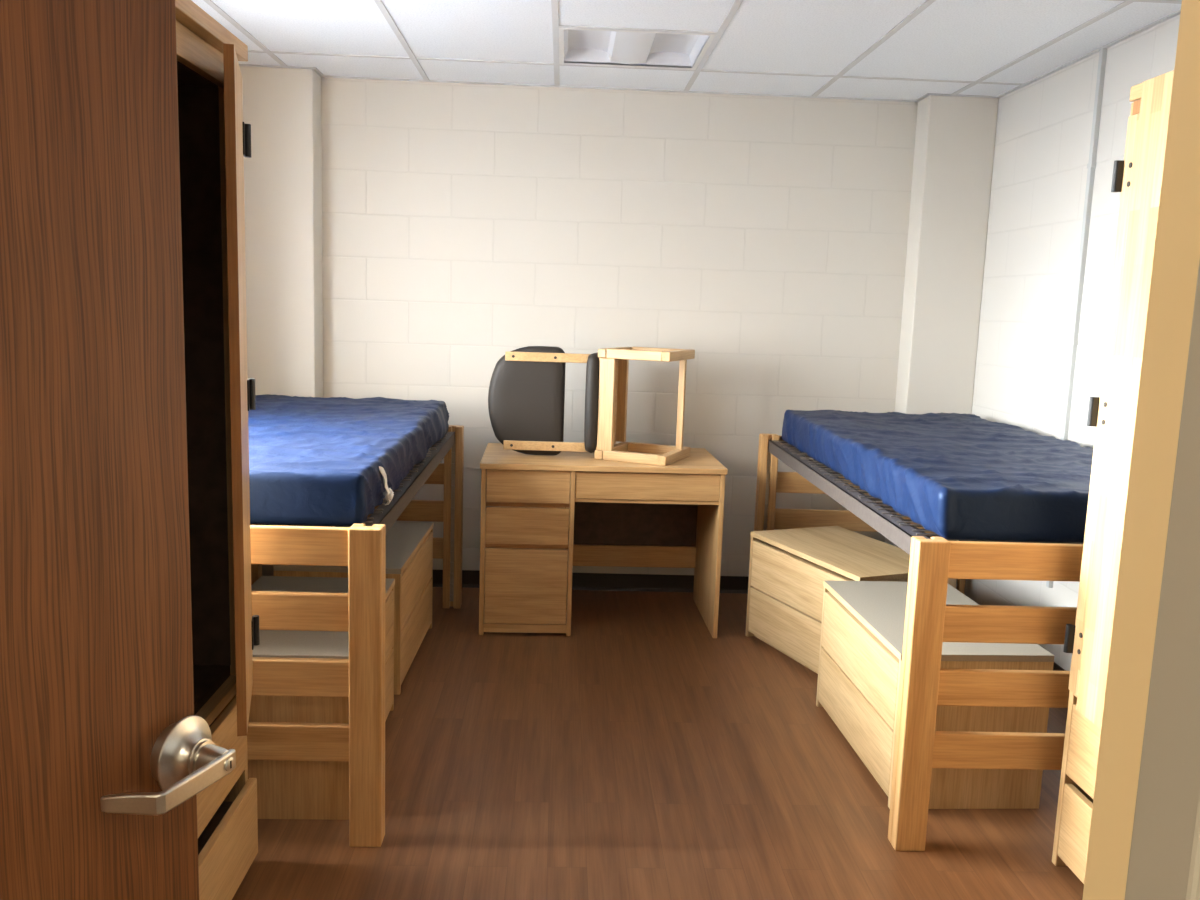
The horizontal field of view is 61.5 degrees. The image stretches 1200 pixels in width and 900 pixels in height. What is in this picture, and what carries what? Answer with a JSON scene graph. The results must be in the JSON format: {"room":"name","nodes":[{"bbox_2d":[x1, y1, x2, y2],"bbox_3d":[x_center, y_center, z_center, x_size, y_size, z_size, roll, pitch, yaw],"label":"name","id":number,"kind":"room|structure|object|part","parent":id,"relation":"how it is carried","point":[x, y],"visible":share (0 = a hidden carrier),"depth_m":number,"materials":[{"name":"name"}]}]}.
{"room":"dorm room","nodes":[
{"label":"dorm room","id":0,"kind":"room"},
{"bbox_2d":[239,66,322,575],"bbox_3d":[-1.513,-0.531,4.807,0.342,2.450,0.170,2,8,-2],"label":"wall","id":1,"kind":"structure","parent":0,"point":[282,106],"depth_m":4.66,"materials":[{"name":"grey paint"}]},
{"bbox_2d":[321,77,917,575],"bbox_3d":[0.059,-0.590,5.044,3.900,2.600,0.200,2,8,-2],"label":"wall","id":2,"kind":"structure","parent":0,"point":[464,226],"depth_m":4.89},
{"bbox_2d":[433,569,748,593],"bbox_3d":[0.031,0.670,5.118,2.833,0.085,0.020,2,8,-2],"label":"baseboard","id":3,"kind":"structure","parent":2,"relation":"attached to","point":[470,578],"depth_m":5.13,"materials":[{"name":"grey plastic"}]},
{"bbox_2d":[232,587,1083,899],"bbox_3d":[0.139,1.240,1.893,3.900,0.100,6.970,2,8,-2],"label":"floor","id":4,"kind":"structure","parent":0,"point":[637,753],"depth_m":3.02,"materials":[{"name":"brown wood"}]},
{"bbox_2d":[175,0,259,899],"bbox_3d":[-1.120,0.123,1.986,0.732,2.000,0.940,2,8,-2],"label":"wardrobe","id":5,"kind":"object","parent":4,"relation":"on","point":[215,140],"visible":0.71,"depth_m":2.34,"materials":[{"name":"brown wood"}]},
{"bbox_3d":[-0.832,-0.789,1.855,0.022,0.064,0.876,2,8,-2],"label":"rail","id":6,"kind":"part","parent":5,"relation":"part of","materials":[{"name":"brown wood"}]},
{"bbox_3d":[-1.121,-0.849,1.836,0.665,0.035,0.928,2,8,-2],"label":"cornice","id":7,"kind":"part","parent":5,"relation":"part of","materials":[{"name":"brown wood"}]},
{"bbox_3d":[-1.117,0.627,2.054,0.500,0.027,0.876,2,8,-2],"label":"rail","id":8,"kind":"part","parent":5,"relation":"part of","materials":[{"name":"brown wood"}]},
{"bbox_3d":[-0.878,0.765,2.084,0.020,0.193,0.872,2,8,-2],"label":"drawer","id":9,"kind":"part","parent":5,"relation":"part of","materials":[{"name":"brown wood"}]},
{"bbox_3d":[-0.860,0.987,2.117,0.020,0.202,0.872,2,8,-2],"label":"drawer","id":10,"kind":"part","parent":5,"relation":"part of","materials":[{"name":"brown wood"}]},
{"bbox_3d":[-1.185,0.076,2.424,0.635,1.962,0.022,2,8,-2],"label":"panel","id":11,"kind":"part","parent":5,"relation":"part of","materials":[{"name":"brown wood"}]},
{"bbox_3d":[-0.808,-0.113,2.260,0.020,1.452,0.315,-1,9,-17],"label":"door","id":12,"kind":"part","parent":5,"relation":"part of","materials":[{"name":"brown wood"}]},
{"bbox_2d":[248,576,394,819],"bbox_3d":[-0.931,0.731,3.139,0.458,0.475,0.772,2,8,-3],"label":"chest","id":13,"kind":"object","parent":4,"relation":"on","point":[285,789],"visible":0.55,"depth_m":2.79,"materials":[{"name":"brown wood"}]},
{"bbox_3d":[-0.711,0.638,3.134,0.019,0.202,0.732,2,8,-3],"label":"drawer","id":14,"kind":"part","parent":13,"relation":"part of","materials":[{"name":"brown wood"}]},
{"bbox_3d":[-0.718,0.845,3.164,0.019,0.200,0.732,2,8,-3],"label":"drawer","id":15,"kind":"part","parent":13,"relation":"part of","materials":[{"name":"brown wood"}]},
{"bbox_2d":[274,521,433,694],"bbox_3d":[-0.955,0.599,4.035,0.458,0.475,0.772,2,8,-1],"label":"chest","id":16,"kind":"object","parent":4,"relation":"on","point":[409,545],"visible":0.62,"depth_m":3.87,"materials":[{"name":"brown wood"}]},
{"bbox_3d":[-0.736,0.507,4.024,0.019,0.202,0.732,2,8,-1],"label":"drawer","id":17,"kind":"part","parent":16,"relation":"part of","materials":[{"name":"brown wood"}]},
{"bbox_3d":[-0.742,0.714,4.055,0.019,0.200,0.732,2,8,-1],"label":"drawer","id":18,"kind":"part","parent":16,"relation":"part of","materials":[{"name":"brown wood"}]},
{"bbox_2d":[247,425,463,846],"bbox_3d":[-1.114,0.455,3.650,1.020,0.861,2.157,2,8,-2],"label":"frame","id":19,"kind":"object","parent":4,"relation":"on","point":[360,612],"visible":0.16,"depth_m":2.61,"materials":[{"name":"brown wood"}]},
{"bbox_3d":[-1.620,0.289,4.664,0.084,0.861,0.066,2,8,-2],"label":"leg","id":20,"kind":"part","parent":19,"relation":"part of","materials":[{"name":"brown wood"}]},
{"bbox_3d":[-1.081,0.757,2.631,0.860,0.098,0.024,2,8,-2],"label":"rail","id":21,"kind":"part","parent":19,"relation":"part of","materials":[{"name":"brown wood"}]},
{"bbox_3d":[-1.069,0.407,2.579,0.860,0.098,0.024,2,8,-2],"label":"rail","id":22,"kind":"part","parent":19,"relation":"part of","materials":[{"name":"brown wood"}]},
{"bbox_3d":[-1.063,0.236,2.554,0.860,0.098,0.024,2,8,-2],"label":"rail","id":23,"kind":"part","parent":19,"relation":"part of","materials":[{"name":"brown wood"}]},
{"bbox_3d":[-1.075,0.582,2.605,0.860,0.098,0.024,2,8,-2],"label":"rail","id":24,"kind":"part","parent":19,"relation":"part of","materials":[{"name":"brown wood"}]},
{"bbox_2d":[248,394,448,526],"bbox_3d":[-1.095,-0.028,3.588,0.965,0.156,1.997,2,8,-2],"label":"mattress","id":25,"kind":"object","parent":19,"relation":"on","point":[315,461],"visible":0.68,"depth_m":3.06,"materials":[{"name":"blue fabric"}]},
{"bbox_3d":[-0.609,0.621,2.635,0.084,0.861,0.066,2,8,-2],"label":"leg","id":26,"kind":"part","parent":19,"relation":"part of","materials":[{"name":"brown wood"}]},
{"bbox_3d":[-1.152,0.274,4.686,0.860,0.098,0.024,2,8,-2],"label":"rail","id":27,"kind":"part","parent":19,"relation":"part of","materials":[{"name":"brown wood"}]},
{"bbox_3d":[-0.649,0.091,3.613,0.042,0.054,2.053,2,8,-2],"label":"rail","id":28,"kind":"part","parent":19,"relation":"part of","materials":[{"name":"grey metal"}]},
{"bbox_3d":[-1.146,0.099,4.660,0.860,0.098,0.024,2,8,-2],"label":"rail","id":29,"kind":"part","parent":19,"relation":"part of","materials":[{"name":"brown wood"}]},
{"bbox_3d":[-1.157,0.449,4.712,0.860,0.098,0.024,2,8,-2],"label":"rail","id":30,"kind":"part","parent":19,"relation":"part of","materials":[{"name":"brown wood"}]},
{"bbox_3d":[-0.685,0.315,4.702,0.084,0.861,0.066,2,8,-2],"label":"leg","id":31,"kind":"part","parent":19,"relation":"part of","materials":[{"name":"brown wood"}]},
{"bbox_2d":[479,443,727,637],"bbox_3d":[-0.009,0.398,4.645,1.056,0.757,0.623,1,8,-3],"label":"desk","id":32,"kind":"object","parent":4,"relation":"on","point":[543,517],"visible":0.98,"depth_m":4.36,"materials":[{"name":"brown wood"}]},
{"bbox_3d":[-0.520,0.398,4.613,0.020,0.733,0.591,1,8,-3],"label":"panel","id":33,"kind":"part","parent":32,"relation":"part of","materials":[{"name":"brown wood"}]},
{"bbox_3d":[-0.327,0.776,4.396,0.359,0.037,0.018,1,8,-3],"label":"toe rail","id":34,"kind":"part","parent":32,"relation":"part of","materials":[{"name":"brown wood"}]},
{"bbox_3d":[-0.321,0.591,4.367,0.355,0.332,0.019,1,8,-3],"label":"drawer","id":35,"kind":"part","parent":32,"relation":"part of","materials":[{"name":"brown wood"}]},
{"bbox_3d":[-0.312,0.326,4.328,0.355,0.160,0.019,1,8,-3],"label":"drawer","id":36,"kind":"part","parent":32,"relation":"part of","materials":[{"name":"brown wood"}]},
{"bbox_3d":[-0.306,0.155,4.303,0.355,0.142,0.019,1,8,-3],"label":"drawer","id":37,"kind":"part","parent":32,"relation":"part of","materials":[{"name":"brown wood"}]},
{"bbox_3d":[-0.142,0.407,4.635,0.020,0.733,0.591,1,8,-3],"label":"panel","id":38,"kind":"part","parent":32,"relation":"part of","materials":[{"name":"brown wood"}]},
{"bbox_2d":[488,346,694,465],"bbox_3d":[-0.022,-0.224,4.582,0.798,0.490,0.583,5,9,22],"label":"desk chair","id":39,"kind":"object","parent":32,"relation":"on","point":[526,394],"visible":1,"depth_m":4.45,"materials":[{"name":"brown wood"}]},
{"bbox_3d":[-0.328,-0.220,4.487,0.340,0.487,0.056,2,8,-2],"label":"backrest","id":40,"kind":"part","parent":39,"relation":"part of","materials":[{"name":"black plastic"}]},
{"bbox_3d":[0.007,-0.231,4.637,0.072,0.444,0.462,4,9,13],"label":"seat","id":41,"kind":"part","parent":39,"relation":"part of","materials":[{"name":"black plastic"}]},
{"bbox_3d":[0.029,-0.199,4.425,0.070,0.406,0.024,5,9,22],"label":"rail","id":42,"kind":"part","parent":39,"relation":"part of","materials":[{"name":"brown wood"}]},
{"bbox_3d":[0.035,-0.222,4.581,0.010,0.426,0.305,4,9,15],"label":"seat panel","id":43,"kind":"part","parent":39,"relation":"part of","materials":[{"name":"brown wood"}]},
{"bbox_3d":[0.061,0.001,4.612,0.038,0.038,0.353,5,9,22],"label":"rail","id":44,"kind":"part","parent":39,"relation":"part of","materials":[{"name":"brown wood"}]},
{"bbox_3d":[0.075,-0.442,4.546,0.038,0.038,0.353,5,9,22],"label":"rail","id":45,"kind":"part","parent":39,"relation":"part of","materials":[{"name":"brown wood"}]},
{"bbox_3d":[0.099,-0.242,4.732,0.056,0.406,0.024,5,9,22],"label":"rail","id":46,"kind":"part","parent":39,"relation":"part of","materials":[{"name":"brown wood"}]},
{"bbox_3d":[0.138,0.032,4.416,0.257,0.042,0.040,5,9,22],"label":"leg","id":47,"kind":"part","parent":39,"relation":"part of","materials":[{"name":"brown wood"}]},
{"bbox_3d":[0.152,-0.411,4.351,0.257,0.042,0.040,5,9,22],"label":"leg","id":48,"kind":"part","parent":39,"relation":"part of","materials":[{"name":"brown wood"}]},
{"bbox_3d":[0.256,-0.005,4.695,0.257,0.042,0.040,5,9,22],"label":"leg","id":49,"kind":"part","parent":39,"relation":"part of","materials":[{"name":"brown wood"}]},
{"bbox_3d":[0.270,-0.448,4.630,0.257,0.042,0.040,5,9,22],"label":"leg","id":50,"kind":"part","parent":39,"relation":"part of","materials":[{"name":"brown wood"}]},
{"bbox_3d":[0.159,0.522,4.952,0.625,0.105,0.018,1,8,-3],"label":"rail","id":51,"kind":"part","parent":32,"relation":"part of","materials":[{"name":"brown wood"}]},
{"bbox_3d":[-0.021,0.242,4.913,1.004,0.478,0.007,1,8,-3],"label":"panel","id":52,"kind":"part","parent":32,"relation":"part of","materials":[{"name":"brown wood"}]},
{"bbox_3d":[0.202,0.222,4.348,0.625,0.014,0.020,1,8,-3],"label":"drawer rail","id":53,"kind":"part","parent":32,"relation":"part of","materials":[{"name":"brown wood"}]},
{"bbox_3d":[0.205,0.157,4.332,0.621,0.116,0.019,1,8,-3],"label":"drawer","id":54,"kind":"part","parent":32,"relation":"part of","materials":[{"name":"brown wood"}]},
{"bbox_3d":[0.501,0.423,4.673,0.020,0.733,0.591,1,8,-3],"label":"panel","id":55,"kind":"part","parent":32,"relation":"part of","materials":[{"name":"brown wood"}]},
{"bbox_2d":[745,526,956,673],"bbox_3d":[1.012,0.642,4.188,0.458,0.475,0.772,-2,9,-23],"label":"chest","id":56,"kind":"object","parent":4,"relation":"on","point":[789,568],"visible":0.44,"depth_m":4.15,"materials":[{"name":"brown wood"}]},
{"bbox_3d":[0.809,0.756,4.120,0.019,0.200,0.732,-2,9,-23],"label":"drawer","id":57,"kind":"part","parent":56,"relation":"part of","materials":[{"name":"brown wood"}]},
{"bbox_3d":[0.816,0.549,4.089,0.019,0.202,0.732,-2,9,-23],"label":"drawer","id":58,"kind":"part","parent":56,"relation":"part of","materials":[{"name":"brown wood"}]},
{"bbox_2d":[754,433,1083,850],"bbox_3d":[1.284,0.519,3.758,1.020,0.861,2.157,2,8,-2],"label":"frame","id":59,"kind":"object","parent":4,"relation":"on","point":[935,559],"visible":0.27,"depth_m":2.69,"materials":[{"name":"brown wood"}]},
{"bbox_3d":[0.778,0.353,4.772,0.084,0.861,0.066,2,8,-2],"label":"leg","id":60,"kind":"part","parent":59,"relation":"part of","materials":[{"name":"brown wood"}]},
{"bbox_3d":[1.252,0.163,4.769,0.860,0.098,0.024,2,8,-2],"label":"rail","id":61,"kind":"part","parent":59,"relation":"part of","materials":[{"name":"brown wood"}]},
{"bbox_3d":[0.844,0.130,3.684,0.042,0.054,2.053,2,8,-2],"label":"rail","id":62,"kind":"part","parent":59,"relation":"part of","materials":[{"name":"grey metal"}]},
{"bbox_3d":[1.246,0.338,4.794,0.860,0.098,0.024,2,8,-2],"label":"rail","id":63,"kind":"part","parent":59,"relation":"part of","materials":[{"name":"brown wood"}]},
{"bbox_3d":[0.854,0.659,2.705,0.084,0.861,0.066,2,8,-2],"label":"leg","id":64,"kind":"part","parent":59,"relation":"part of","materials":[{"name":"brown wood"}]},
{"bbox_2d":[782,410,1093,542],"bbox_3d":[1.329,0.035,3.695,0.929,0.158,1.999,2,8,-2],"label":"mattress","id":65,"kind":"object","parent":59,"relation":"on","point":[956,476],"visible":0.81,"depth_m":3.17,"materials":[{"name":"blue fabric"}]},
{"bbox_3d":[1.713,0.379,4.810,0.084,0.861,0.066,2,8,-2],"label":"leg","id":66,"kind":"part","parent":59,"relation":"part of","materials":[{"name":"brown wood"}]},
{"bbox_3d":[1.317,0.821,2.739,0.860,0.098,0.024,2,8,-2],"label":"rail","id":67,"kind":"part","parent":59,"relation":"part of","materials":[{"name":"brown wood"}]},
{"bbox_3d":[1.323,0.645,2.713,0.860,0.098,0.024,2,8,-2],"label":"rail","id":68,"kind":"part","parent":59,"relation":"part of","materials":[{"name":"brown wood"}]},
{"bbox_3d":[1.329,0.470,2.688,0.860,0.098,0.024,2,8,-2],"label":"rail","id":69,"kind":"part","parent":59,"relation":"part of","materials":[{"name":"brown wood"}]},
{"bbox_3d":[1.334,0.299,2.663,0.860,0.098,0.024,2,8,-2],"label":"rail","id":70,"kind":"part","parent":59,"relation":"part of","materials":[{"name":"brown wood"}]},
{"bbox_2d":[816,581,1053,808],"bbox_3d":[1.058,0.770,3.326,0.458,0.475,0.772,1,8,-4],"label":"chest","id":71,"kind":"object","parent":4,"relation":"on","point":[863,623],"visible":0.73,"depth_m":3.03,"materials":[{"name":"brown wood"}]},
{"bbox_3d":[0.838,0.873,3.326,0.019,0.200,0.732,1,8,-4],"label":"drawer","id":72,"kind":"part","parent":71,"relation":"part of","materials":[{"name":"brown wood"}]},
{"bbox_3d":[0.845,0.666,3.296,0.019,0.202,0.732,1,8,-4],"label":"drawer","id":73,"kind":"part","parent":71,"relation":"part of","materials":[{"name":"brown wood"}]},
{"bbox_2d":[1052,70,1173,883],"bbox_3d":[1.566,0.192,2.123,0.657,2.000,0.936,2,8,-2],"label":"wardrobe","id":74,"kind":"object","parent":4,"relation":"on","point":[1138,177],"visible":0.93,"depth_m":2.44,"materials":[{"name":"brown wood"}]},
{"bbox_3d":[1.244,1.040,2.233,0.020,0.202,0.872,2,8,-2],"label":"drawer","id":75,"kind":"part","parent":74,"relation":"part of","materials":[{"name":"brown wood"}]},
{"bbox_3d":[1.251,0.819,2.201,0.020,0.193,0.872,2,8,-2],"label":"drawer","id":76,"kind":"part","parent":74,"relation":"part of","materials":[{"name":"brown wood"}]},
{"bbox_3d":[1.561,0.146,2.567,0.633,1.962,0.022,2,8,-2],"label":"panel","id":77,"kind":"part","parent":74,"relation":"part of","materials":[{"name":"brown wood"}]},
{"bbox_3d":[1.250,-0.069,2.264,0.016,1.535,0.385,2,8,-2],"label":"door","id":78,"kind":"part","parent":74,"relation":"part of","materials":[{"name":"beige wood"}]},
{"bbox_3d":[1.609,-0.779,1.978,0.637,0.035,0.928,2,8,-2],"label":"cornice","id":79,"kind":"part","parent":74,"relation":"part of","materials":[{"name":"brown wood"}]},
{"bbox_2d":[191,0,1180,99],"bbox_3d":[0.223,-1.234,1.480,3.900,0.020,6.870,2,8,-2],"label":"ceiling","id":80,"kind":"structure","parent":0,"point":[959,40],"depth_m":3.82,"materials":[{"name":"tile"}]},
{"bbox_2d":[559,28,714,69],"bbox_3d":[0.130,-1.634,4.025,0.586,0.073,0.586,2,8,-2],"label":"ceiling light","id":81,"kind":"object","parent":80,"relation":"attached to","point":[592,47],"visible":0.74,"depth_m":4.16,"materials":[{"name":"white"}]},
{"bbox_2d":[203,0,1181,101],"bbox_3d":[0.186,-1.369,2.473,3.500,0.005,4.663,2,8,-2],"label":"grid","id":82,"kind":"object","parent":80,"relation":"attached to","point":[554,3],"visible":0.81,"depth_m":4.23,"materials":[{"name":"grey metal"}]},
{"bbox_2d":[885,95,998,547],"bbox_3d":[1.649,-0.445,4.937,0.325,2.450,0.170,2,8,-2],"label":"wall","id":83,"kind":"structure","parent":0,"point":[955,135],"depth_m":4.79,"materials":[{"name":"grey paint"}]},
{"bbox_2d":[964,14,1179,670],"bbox_3d":[2.033,-0.037,1.724,0.200,2.600,6.670,2,8,-2],"label":"wall","id":84,"kind":"structure","parent":0,"point":[1044,126],"depth_m":4.14,"materials":[{"name":"white paint"}]},
{"bbox_2d":[1053,662,1065,670],"bbox_3d":[1.855,1.069,2.810,0.006,0.085,4.493,2,8,-2],"label":"baseboard","id":85,"kind":"structure","parent":84,"relation":"attached to","point":[1056,667],"depth_m":3.99,"materials":[{"name":"grey plastic"}]},
{"bbox_2d":[1046,48,1106,587],"bbox_3d":[1.845,-0.473,3.913,0.020,2.074,0.032,2,8,-2],"label":"wall raceway","id":86,"kind":"structure","parent":84,"relation":"attached to","point":[1091,165],"depth_m":3.86,"materials":[{"name":"grey plastic"}]},
{"bbox_3d":[0.237,0.120,0.248,3.500,2.600,0.177,2,8,-2],"label":"wall","id":87,"kind":"structure","parent":0,"visible":0},
{"bbox_2d":[0,0,235,899],"bbox_3d":[-0.596,0.258,0.750,0.125,2.103,0.904,5,9,17],"label":"door","id":88,"kind":"structure","parent":87,"relation":"in","point":[106,757],"depth_m":1.02,"materials":[{"name":"brown wood"}]},
{"bbox_3d":[-0.465,0.359,1.097,0.062,0.034,0.142,5,9,17],"label":"lever","id":89,"kind":"part","parent":88,"relation":"part of","materials":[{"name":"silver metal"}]},
{"bbox_2d":[1082,0,1199,899],"bbox_3d":[-0.298,0.313,0.255,1.038,2.180,0.199,2,8,-2],"label":"door frame","id":90,"kind":"structure","parent":87,"relation":"attached to","point":[1144,844],"depth_m":0.29,"materials":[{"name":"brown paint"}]}
]}

